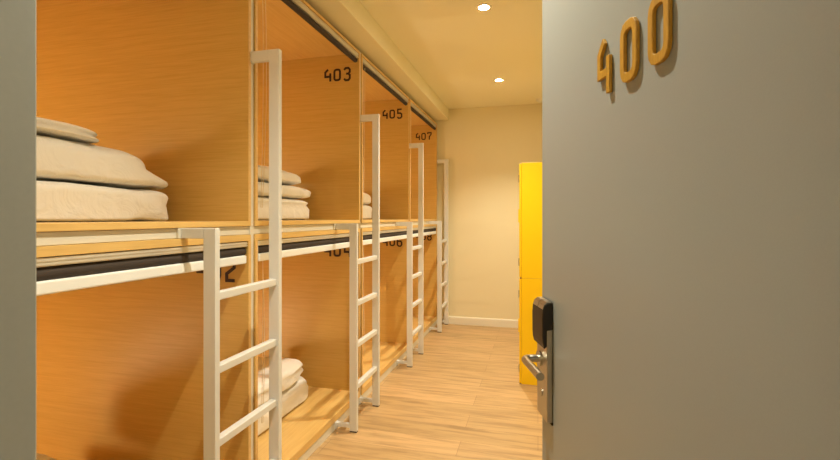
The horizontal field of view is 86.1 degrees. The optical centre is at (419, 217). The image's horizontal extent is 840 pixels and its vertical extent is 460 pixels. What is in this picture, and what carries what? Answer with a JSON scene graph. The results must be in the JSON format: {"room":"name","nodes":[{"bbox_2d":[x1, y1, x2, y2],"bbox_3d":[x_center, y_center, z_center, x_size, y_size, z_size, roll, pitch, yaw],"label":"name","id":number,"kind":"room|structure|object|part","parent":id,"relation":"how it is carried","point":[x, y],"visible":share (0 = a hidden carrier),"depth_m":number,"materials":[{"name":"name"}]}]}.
{"room":"dormitory","nodes":[
{"label":"dormitory","id":0,"kind":"room"},
{"bbox_2d":[307,324,541,459],"bbox_3d":[-0.368,1.390,2.244,5.050,0.080,7.355,0,0,15],"label":"floor","id":1,"kind":"structure","parent":0,"point":[462,398],"depth_m":3.14,"materials":[{"name":"brown wood"}]},
{"bbox_2d":[181,49,281,459],"bbox_3d":[-0.737,0.303,1.810,0.145,2.094,0.442,0,0,15],"label":"ladder","id":2,"kind":"object","parent":1,"relation":"on","point":[213,439],"visible":1,"depth_m":1.92,"materials":[{"name":"white metal"}]},
{"bbox_3d":[-0.812,0.055,1.622,0.095,0.037,0.025,0,0,15],"label":"hook arm","id":3,"kind":"part","parent":2,"relation":"part of"},
{"bbox_3d":[-0.711,-0.721,2.011,0.095,0.046,0.025,0,0,15],"label":"hook arm","id":4,"kind":"part","parent":2,"relation":"part of"},
{"bbox_2d":[36,0,436,459],"bbox_3d":[-0.461,0.070,3.280,0.065,2.560,5.149,0,0,15],"label":"frame","id":5,"kind":"object","parent":1,"relation":"on","point":[93,236],"visible":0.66,"depth_m":2.04,"materials":[{"name":"beige wood"}]},
{"bbox_2d":[36,234,250,459],"bbox_3d":[-1.910,0.684,1.675,2.056,1.221,1.249,0,0,15],"label":"capsule","id":6,"kind":"object","parent":5,"relation":"attached to","point":[119,325],"visible":0.77,"depth_m":2.13,"materials":[{"name":"brown light wood veneer"}]},
{"bbox_2d":[36,247,245,281],"bbox_3d":[-0.941,0.148,1.424,0.041,0.041,1.190,0,0,15],"label":"rolled blind","id":7,"kind":"object","parent":6,"relation":"hanging from","point":[97,268],"depth_m":1.41,"materials":[{"name":"grey fabric"}]},
{"bbox_3d":[-1.910,0.088,1.675,2.055,0.028,1.249,0,0,15],"label":"ceiling panel","id":8,"kind":"part","parent":6,"relation":"part of","materials":[{"name":"brown wood"}]},
{"bbox_3d":[-1.625,1.174,1.526,0.801,0.152,0.814,0,0,15],"label":"duvet","id":9,"kind":"object","parent":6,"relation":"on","visible":0},
{"bbox_2d":[36,453,55,459],"bbox_3d":[-1.640,0.996,1.471,0.769,0.202,0.770,0,0,15],"label":"pillow","id":10,"kind":"object","parent":9,"relation":"on","point":[39,456],"visible":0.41,"depth_m":1.76,"materials":[{"name":"white fabric"}]},
{"bbox_2d":[36,0,250,231],"bbox_3d":[-1.910,-0.584,1.675,2.056,1.239,1.249,0,0,15],"label":"capsule","id":11,"kind":"object","parent":5,"relation":"attached to","point":[165,84],"visible":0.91,"depth_m":2.11,"materials":[{"name":"brown light wood veneer"}]},
{"bbox_2d":[36,181,167,221],"bbox_3d":[-1.453,-0.056,1.593,0.574,0.138,0.958,0,0,15],"label":"duvet","id":12,"kind":"object","parent":11,"relation":"on","point":[55,201],"visible":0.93,"depth_m":1.61,"materials":[{"name":"white fabric"}]},
{"bbox_2d":[36,135,167,189],"bbox_3d":[-1.449,-0.203,1.579,0.548,0.157,1.068,0,0,15],"label":"duvet","id":13,"kind":"object","parent":12,"relation":"on","point":[57,160],"visible":0.7,"depth_m":1.61,"materials":[{"name":"white fabric"}]},
{"bbox_2d":[36,117,98,143],"bbox_3d":[-1.409,-0.307,1.449,0.401,0.050,0.644,0,0,15],"label":"folded towel","id":14,"kind":"object","parent":13,"relation":"on","point":[44,127],"visible":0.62,"depth_m":1.53,"materials":[{"name":"white fabric"}]},
{"bbox_3d":[-0.864,0.055,1.636,0.011,0.036,0.050,0,0,15],"label":"mounting plate","id":15,"kind":"part","parent":5,"relation":"part of","materials":[{"name":"white metal"}]},
{"bbox_3d":[-0.466,0.055,3.281,0.054,0.036,5.120,0,0,15],"label":"rail","id":16,"kind":"part","parent":5,"relation":"part of","materials":[{"name":"beige wood"}]},
{"bbox_3d":[-0.784,0.070,2.042,0.047,2.560,0.029,0,0,15],"label":"post","id":17,"kind":"part","parent":5,"relation":"part of","materials":[{"name":"beige wood"}]},
{"bbox_2d":[253,0,359,225],"bbox_3d":[-1.585,-0.584,2.913,2.056,1.239,1.249,0,0,15],"label":"capsule","id":18,"kind":"object","parent":5,"relation":"attached to","point":[321,67],"visible":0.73,"depth_m":3.28,"materials":[{"name":"brown light wood veneer"}]},
{"bbox_3d":[-1.741,-0.586,2.319,2.055,1.199,0.019,0,0,15],"label":"panel","id":19,"kind":"part","parent":18,"relation":"part of","materials":[{"name":"brown wood"}]},
{"bbox_3d":[-0.741,-0.584,2.135,0.026,1.071,0.019,0,0,15],"label":"pull cord","id":20,"kind":"part","parent":18,"relation":"part of","materials":[{"name":"brown wood"}]},
{"bbox_2d":[258,197,308,219],"bbox_3d":[-1.129,-0.059,2.828,0.566,0.144,0.905,0,0,15],"label":"duvet","id":21,"kind":"object","parent":18,"relation":"on","point":[292,209],"visible":0.27,"depth_m":2.86,"materials":[{"name":"white fabric"}]},
{"bbox_2d":[258,182,268,196],"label":"pillow","id":22,"kind":"object","parent":21,"relation":"on","point":[265,193],"depth_m":2.61,"materials":[{"name":"white fabric"}]},
{"bbox_2d":[258,165,268,182],"bbox_3d":[-0.812,-0.271,2.351,0.523,0.100,0.812,0,0,15],"label":"pillow","id":23,"kind":"object","parent":22,"relation":"on","point":[265,170],"depth_m":2.62,"materials":[{"name":"white fabric"}]},
{"bbox_2d":[282,185,310,198],"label":"pillow","id":24,"kind":"object","parent":21,"relation":"on","point":[291,192],"depth_m":2.93,"materials":[{"name":"white fabric"}]},
{"bbox_2d":[282,170,300,184],"bbox_3d":[-0.772,-0.271,2.544,0.481,0.100,0.800,0,0,15],"label":"pillow","id":25,"kind":"object","parent":24,"relation":"on","point":[288,178],"depth_m":2.93,"materials":[{"name":"white fabric"}]},
{"bbox_3d":[-1.429,-0.586,3.508,2.055,1.199,0.019,0,0,15],"label":"panel","id":26,"kind":"part","parent":18,"relation":"part of","materials":[{"name":"brown wood"}]},
{"bbox_3d":[-1.585,-1.194,2.913,2.055,0.018,1.249,0,0,15],"label":"ceiling panel","id":27,"kind":"part","parent":18,"relation":"part of","materials":[{"name":"brown wood"}]},
{"bbox_2d":[281,0,356,62],"bbox_3d":[-0.616,-1.135,2.662,0.033,0.033,1.190,0,0,15],"label":"rolled blind","id":28,"kind":"object","parent":18,"relation":"hanging from","point":[295,5],"depth_m":2.70,"materials":[{"name":"grey fabric"}]},
{"bbox_2d":[253,228,359,459],"bbox_3d":[-1.585,0.684,2.913,2.056,1.221,1.249,0,0,15],"label":"capsule","id":29,"kind":"object","parent":5,"relation":"attached to","point":[315,264],"visible":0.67,"depth_m":3.28,"materials":[{"name":"brown light wood veneer"}]},
{"bbox_3d":[-1.741,0.676,2.319,2.055,1.148,0.019,0,0,15],"label":"panel","id":30,"kind":"part","parent":29,"relation":"part of","materials":[{"name":"brown wood"}]},
{"bbox_3d":[-0.746,0.567,2.135,0.011,0.807,0.018,0,0,15],"label":"pull cord","id":31,"kind":"part","parent":29,"relation":"part of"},
{"bbox_2d":[258,376,307,434],"bbox_3d":[-1.116,1.173,2.847,0.571,0.152,0.885,0,0,15],"label":"duvet","id":32,"kind":"object","parent":29,"relation":"on","point":[297,393],"visible":0.2,"depth_m":2.89,"materials":[{"name":"white fabric"}]},
{"bbox_2d":[258,357,302,405],"bbox_3d":[-1.094,1.026,2.817,0.487,0.142,0.887,0,0,15],"label":"pillow","id":33,"kind":"object","parent":32,"relation":"on","point":[292,369],"visible":0.3,"depth_m":2.88,"materials":[{"name":"white fabric"}]},
{"bbox_2d":[258,237,348,252],"bbox_3d":[-0.616,0.148,2.662,0.041,0.041,1.190,0,0,15],"label":"rolled blind","id":34,"kind":"object","parent":29,"relation":"hanging from","point":[305,244],"depth_m":2.52,"materials":[{"name":"grey fabric"}]},
{"bbox_3d":[-1.585,0.088,2.913,2.055,0.028,1.249,0,0,15],"label":"ceiling panel","id":35,"kind":"part","parent":29,"relation":"part of","materials":[{"name":"brown wood"}]},
{"bbox_3d":[-1.429,0.676,3.508,2.055,1.148,0.019,0,0,15],"label":"panel","id":36,"kind":"part","parent":29,"relation":"part of","materials":[{"name":"brown wood"}]},
{"bbox_3d":[-0.460,0.070,3.280,0.047,2.560,0.029,0,0,15],"label":"post","id":37,"kind":"part","parent":5,"relation":"part of","materials":[{"name":"beige wood"}]},
{"bbox_3d":[-0.463,1.323,3.281,0.061,0.054,5.120,0,0,15],"label":"rail","id":38,"kind":"part","parent":5,"relation":"part of","materials":[{"name":"beige wood"}]},
{"bbox_2d":[361,226,406,394],"bbox_3d":[-1.260,0.684,4.152,2.056,1.221,1.249,0,0,15],"label":"capsule","id":39,"kind":"object","parent":5,"relation":"attached to","point":[393,239],"visible":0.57,"depth_m":4.50,"materials":[{"name":"brown wood"}]},
{"bbox_3d":[-1.417,0.676,3.557,2.055,1.148,0.019,0,0,15],"label":"panel","id":40,"kind":"part","parent":39,"relation":"part of","materials":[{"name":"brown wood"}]},
{"bbox_3d":[-0.423,0.587,3.370,0.013,0.847,0.025,0,0,-33],"label":"pull cord","id":41,"kind":"part","parent":39,"relation":"part of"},
{"bbox_3d":[-1.261,0.088,4.152,2.055,0.028,1.249,0,0,15],"label":"ceiling panel","id":42,"kind":"part","parent":39,"relation":"part of","materials":[{"name":"brown wood"}]},
{"bbox_3d":[-1.105,0.676,4.746,2.055,1.148,0.019,0,0,15],"label":"panel","id":43,"kind":"part","parent":39,"relation":"part of","materials":[{"name":"brown wood"}]},
{"bbox_2d":[363,231,406,239],"bbox_3d":[-0.291,0.148,3.900,0.041,0.041,1.190,0,0,15],"label":"rolled blind","id":44,"kind":"object","parent":39,"relation":"hanging from","point":[384,235],"depth_m":3.89,"materials":[{"name":"grey fabric"}]},
{"bbox_2d":[361,53,408,222],"bbox_3d":[-1.260,-0.584,4.152,2.056,1.239,1.249,0,0,15],"label":"capsule","id":45,"kind":"object","parent":5,"relation":"attached to","point":[380,95],"visible":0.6,"depth_m":4.51,"materials":[{"name":"brown wood"}]},
{"bbox_3d":[-1.417,-0.586,3.557,2.055,1.199,0.019,0,0,15],"label":"panel","id":46,"kind":"part","parent":45,"relation":"part of","materials":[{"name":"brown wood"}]},
{"bbox_3d":[-0.419,-0.605,3.373,0.021,1.031,0.018,0,0,15],"label":"pull cord","id":47,"kind":"part","parent":45,"relation":"part of","materials":[{"name":"brown wood"}]},
{"bbox_2d":[363,205,371,218],"bbox_3d":[-0.807,-0.055,4.059,0.568,0.137,0.854,0,0,15],"label":"duvet","id":48,"kind":"object","parent":45,"relation":"on","point":[367,210],"visible":0.21,"depth_m":4.18,"materials":[{"name":"white fabric"}]},
{"bbox_2d":[363,192,370,204],"bbox_3d":[-0.751,-0.192,4.073,0.465,0.137,0.920,0,0,15],"label":"pillow","id":49,"kind":"object","parent":48,"relation":"on","point":[366,198],"visible":0.12,"depth_m":4.18,"materials":[{"name":"white fabric"}]},
{"bbox_2d":[363,64,406,105],"bbox_3d":[-0.291,-1.135,3.900,0.033,0.033,1.190,0,0,15],"label":"rolled blind","id":50,"kind":"object","parent":45,"relation":"hanging from","point":[367,68],"depth_m":3.81,"materials":[{"name":"grey fabric"}]},
{"bbox_3d":[-1.261,-1.194,4.152,2.055,0.018,1.249,0,0,15],"label":"ceiling panel","id":51,"kind":"part","parent":45,"relation":"part of","materials":[{"name":"brown wood"}]},
{"bbox_3d":[-1.105,-0.586,4.746,2.055,1.199,0.019,0,0,15],"label":"panel","id":52,"kind":"part","parent":45,"relation":"part of","materials":[{"name":"brown wood"}]},
{"bbox_2d":[409,98,436,221],"bbox_3d":[-0.936,-0.584,5.390,2.056,1.239,1.249,0,0,15],"label":"capsule","id":53,"kind":"object","parent":5,"relation":"attached to","point":[422,129],"visible":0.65,"depth_m":5.74,"materials":[{"name":"brown wood"}]},
{"bbox_3d":[-1.092,-0.586,4.795,2.055,1.199,0.019,0,0,15],"label":"panel","id":54,"kind":"part","parent":53,"relation":"part of","materials":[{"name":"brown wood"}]},
{"bbox_3d":[-0.936,-1.194,5.390,2.055,0.018,1.249,0,0,15],"label":"ceiling panel","id":55,"kind":"part","parent":53,"relation":"part of","materials":[{"name":"brown wood"}]},
{"bbox_2d":[411,107,435,129],"bbox_3d":[0.034,-1.135,5.139,0.033,0.033,1.190,0,0,15],"label":"rolled blind","id":56,"kind":"object","parent":53,"relation":"hanging from","point":[419,113],"depth_m":5.11,"materials":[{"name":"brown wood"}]},
{"bbox_2d":[413,224,436,342],"bbox_3d":[-0.936,0.684,5.390,2.056,1.221,1.249,0,0,15],"label":"capsule","id":57,"kind":"object","parent":5,"relation":"attached to","point":[430,230],"visible":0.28,"depth_m":5.73,"materials":[{"name":"brown wood"}]},
{"bbox_2d":[413,228,435,233],"bbox_3d":[0.034,0.148,5.139,0.041,0.041,1.190,0,0,15],"label":"rolled blind","id":58,"kind":"object","parent":57,"relation":"hanging from","point":[415,230],"depth_m":5.26,"materials":[{"name":"grey fabric"}]},
{"bbox_3d":[-0.936,0.088,5.390,2.055,0.028,1.249,0,0,15],"label":"ceiling panel","id":59,"kind":"part","parent":57,"relation":"part of","materials":[{"name":"brown wood"}]},
{"bbox_2d":[335,114,379,432],"bbox_3d":[-0.413,0.303,3.048,0.145,2.094,0.442,0,0,15],"label":"ladder","id":60,"kind":"object","parent":1,"relation":"on","point":[354,302],"visible":1,"depth_m":3.10,"materials":[{"name":"white metal"}]},
{"bbox_3d":[-0.488,0.055,2.860,0.095,0.037,0.025,0,0,15],"label":"hook arm","id":61,"kind":"part","parent":60,"relation":"part of"},
{"bbox_3d":[-0.386,-0.721,3.249,0.095,0.046,0.025,0,0,15],"label":"hook arm","id":62,"kind":"part","parent":60,"relation":"part of"},
{"bbox_2d":[397,143,423,366],"bbox_3d":[-0.088,0.303,4.287,0.145,2.094,0.442,0,0,15],"label":"ladder","id":63,"kind":"object","parent":1,"relation":"on","point":[420,274],"visible":1,"depth_m":4.45,"materials":[{"name":"white metal"}]},
{"bbox_3d":[-0.163,0.055,4.098,0.095,0.037,0.025,0,0,15],"label":"hook arm","id":64,"kind":"part","parent":63,"relation":"part of"},
{"bbox_3d":[-0.061,-0.721,4.487,0.095,0.046,0.025,0,0,15],"label":"hook arm","id":65,"kind":"part","parent":63,"relation":"part of"},
{"bbox_2d":[429,159,447,332],"bbox_3d":[0.237,0.303,5.525,0.145,2.094,0.442,0,0,15],"label":"ladder","id":66,"kind":"object","parent":1,"relation":"on","point":[440,306],"visible":1,"depth_m":5.64,"materials":[{"name":"white metal"}]},
{"bbox_2d":[518,277,541,384],"bbox_3d":[1.118,0.920,3.785,0.557,0.860,0.400,0,0,15],"label":"locker","id":67,"kind":"object","parent":1,"relation":"on","point":[530,289],"visible":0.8,"depth_m":3.65,"materials":[{"name":"yellow metal"}]},
{"bbox_3d":[0.866,0.920,3.851,0.017,0.848,0.392,0,0,15],"label":"door","id":68,"kind":"part","parent":67,"relation":"part of","materials":[{"name":"yellow paint"}]},
{"bbox_2d":[518,162,541,278],"bbox_3d":[1.118,0.020,3.785,0.557,0.936,0.400,0,0,15],"label":"locker","id":69,"kind":"object","parent":67,"relation":"on","point":[530,174],"visible":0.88,"depth_m":3.64,"materials":[{"name":"yellow metal"}]},
{"bbox_3d":[0.866,0.020,3.851,0.017,0.924,0.392,0,0,15],"label":"door","id":70,"kind":"part","parent":69,"relation":"part of","materials":[{"name":"yellow paint"}]},
{"bbox_2d":[359,0,541,108],"bbox_3d":[-0.368,-1.430,2.244,5.050,0.080,7.355,0,0,15],"label":"ceiling","id":71,"kind":"structure","parent":0,"point":[459,49],"depth_m":3.60,"materials":[{"name":"beige paint"}]},
{"bbox_2d":[476,3,491,10],"bbox_3d":[0.420,-1.387,2.963,0.100,0.006,0.100,0,0,15],"label":"recessed light","id":72,"kind":"object","parent":71,"relation":"in","point":[484,6],"visible":1,"depth_m":2.96,"materials":[{"name":"white plastic"}]},
{"bbox_2d":[494,78,503,81],"bbox_3d":[0.793,-1.387,4.527,0.100,0.006,0.100,0,0,15],"label":"recessed light","id":73,"kind":"object","parent":71,"relation":"in","point":[497,79],"visible":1,"depth_m":4.52,"materials":[{"name":"white plastic"}]},
{"bbox_2d":[435,103,541,319],"bbox_3d":[0.049,-0.020,5.885,4.010,2.740,0.100,0,0,15],"label":"wall","id":74,"kind":"structure","parent":0,"point":[484,148],"depth_m":5.63,"materials":[{"name":"beige paint"}]},
{"bbox_2d":[305,0,448,120],"bbox_3d":[-1.374,-1.320,3.503,2.225,0.140,5.231,0,0,15],"label":"ceiling beam","id":75,"kind":"structure","parent":74,"relation":"attached to","point":[350,18],"depth_m":3.37,"materials":[{"name":"beige paint"}]},
{"bbox_2d":[442,316,517,327],"bbox_3d":[1.065,1.301,5.560,1.680,0.098,0.014,0,0,15],"label":"baseboard","id":76,"kind":"structure","parent":74,"relation":"attached to","point":[492,322],"depth_m":5.63,"materials":[{"name":"white paint"}]},
{"bbox_3d":[-0.805,-0.020,0.578,5.050,2.740,0.130,0,0,15],"label":"wall","id":77,"kind":"structure","parent":0,"visible":0},
{"bbox_2d":[0,0,35,459],"bbox_3d":[-0.512,0.275,0.498,0.030,2.150,0.144,0,0,15],"label":"trim","id":78,"kind":"structure","parent":77,"relation":"attached to","point":[17,17],"depth_m":0.54,"materials":[{"name":"grey paint"}]},
{"bbox_3d":[0.379,0.275,0.264,0.030,2.150,0.144,0,0,15],"label":"trim","id":79,"kind":"structure","parent":0,"visible":0},
{"bbox_2d":[522,0,839,459],"bbox_3d":[0.326,0.291,0.744,0.110,2.102,0.849,0,0,-3],"label":"door","id":80,"kind":"structure","parent":79,"relation":"attached to","point":[688,308],"depth_m":0.57,"materials":[{"name":"grey laminate"}]},
{"bbox_3d":[0.283,0.354,1.074,0.056,0.019,0.142,0,0,-3],"label":"lever handle","id":81,"kind":"part","parent":80,"relation":"part of","materials":[{"name":"silver metal"}]},
{"bbox_3d":[0.311,0.372,1.124,0.014,0.245,0.078,0,0,-3],"label":"lock plate","id":82,"kind":"part","parent":80,"relation":"part of","materials":[{"name":"silver metal"}]}
]}

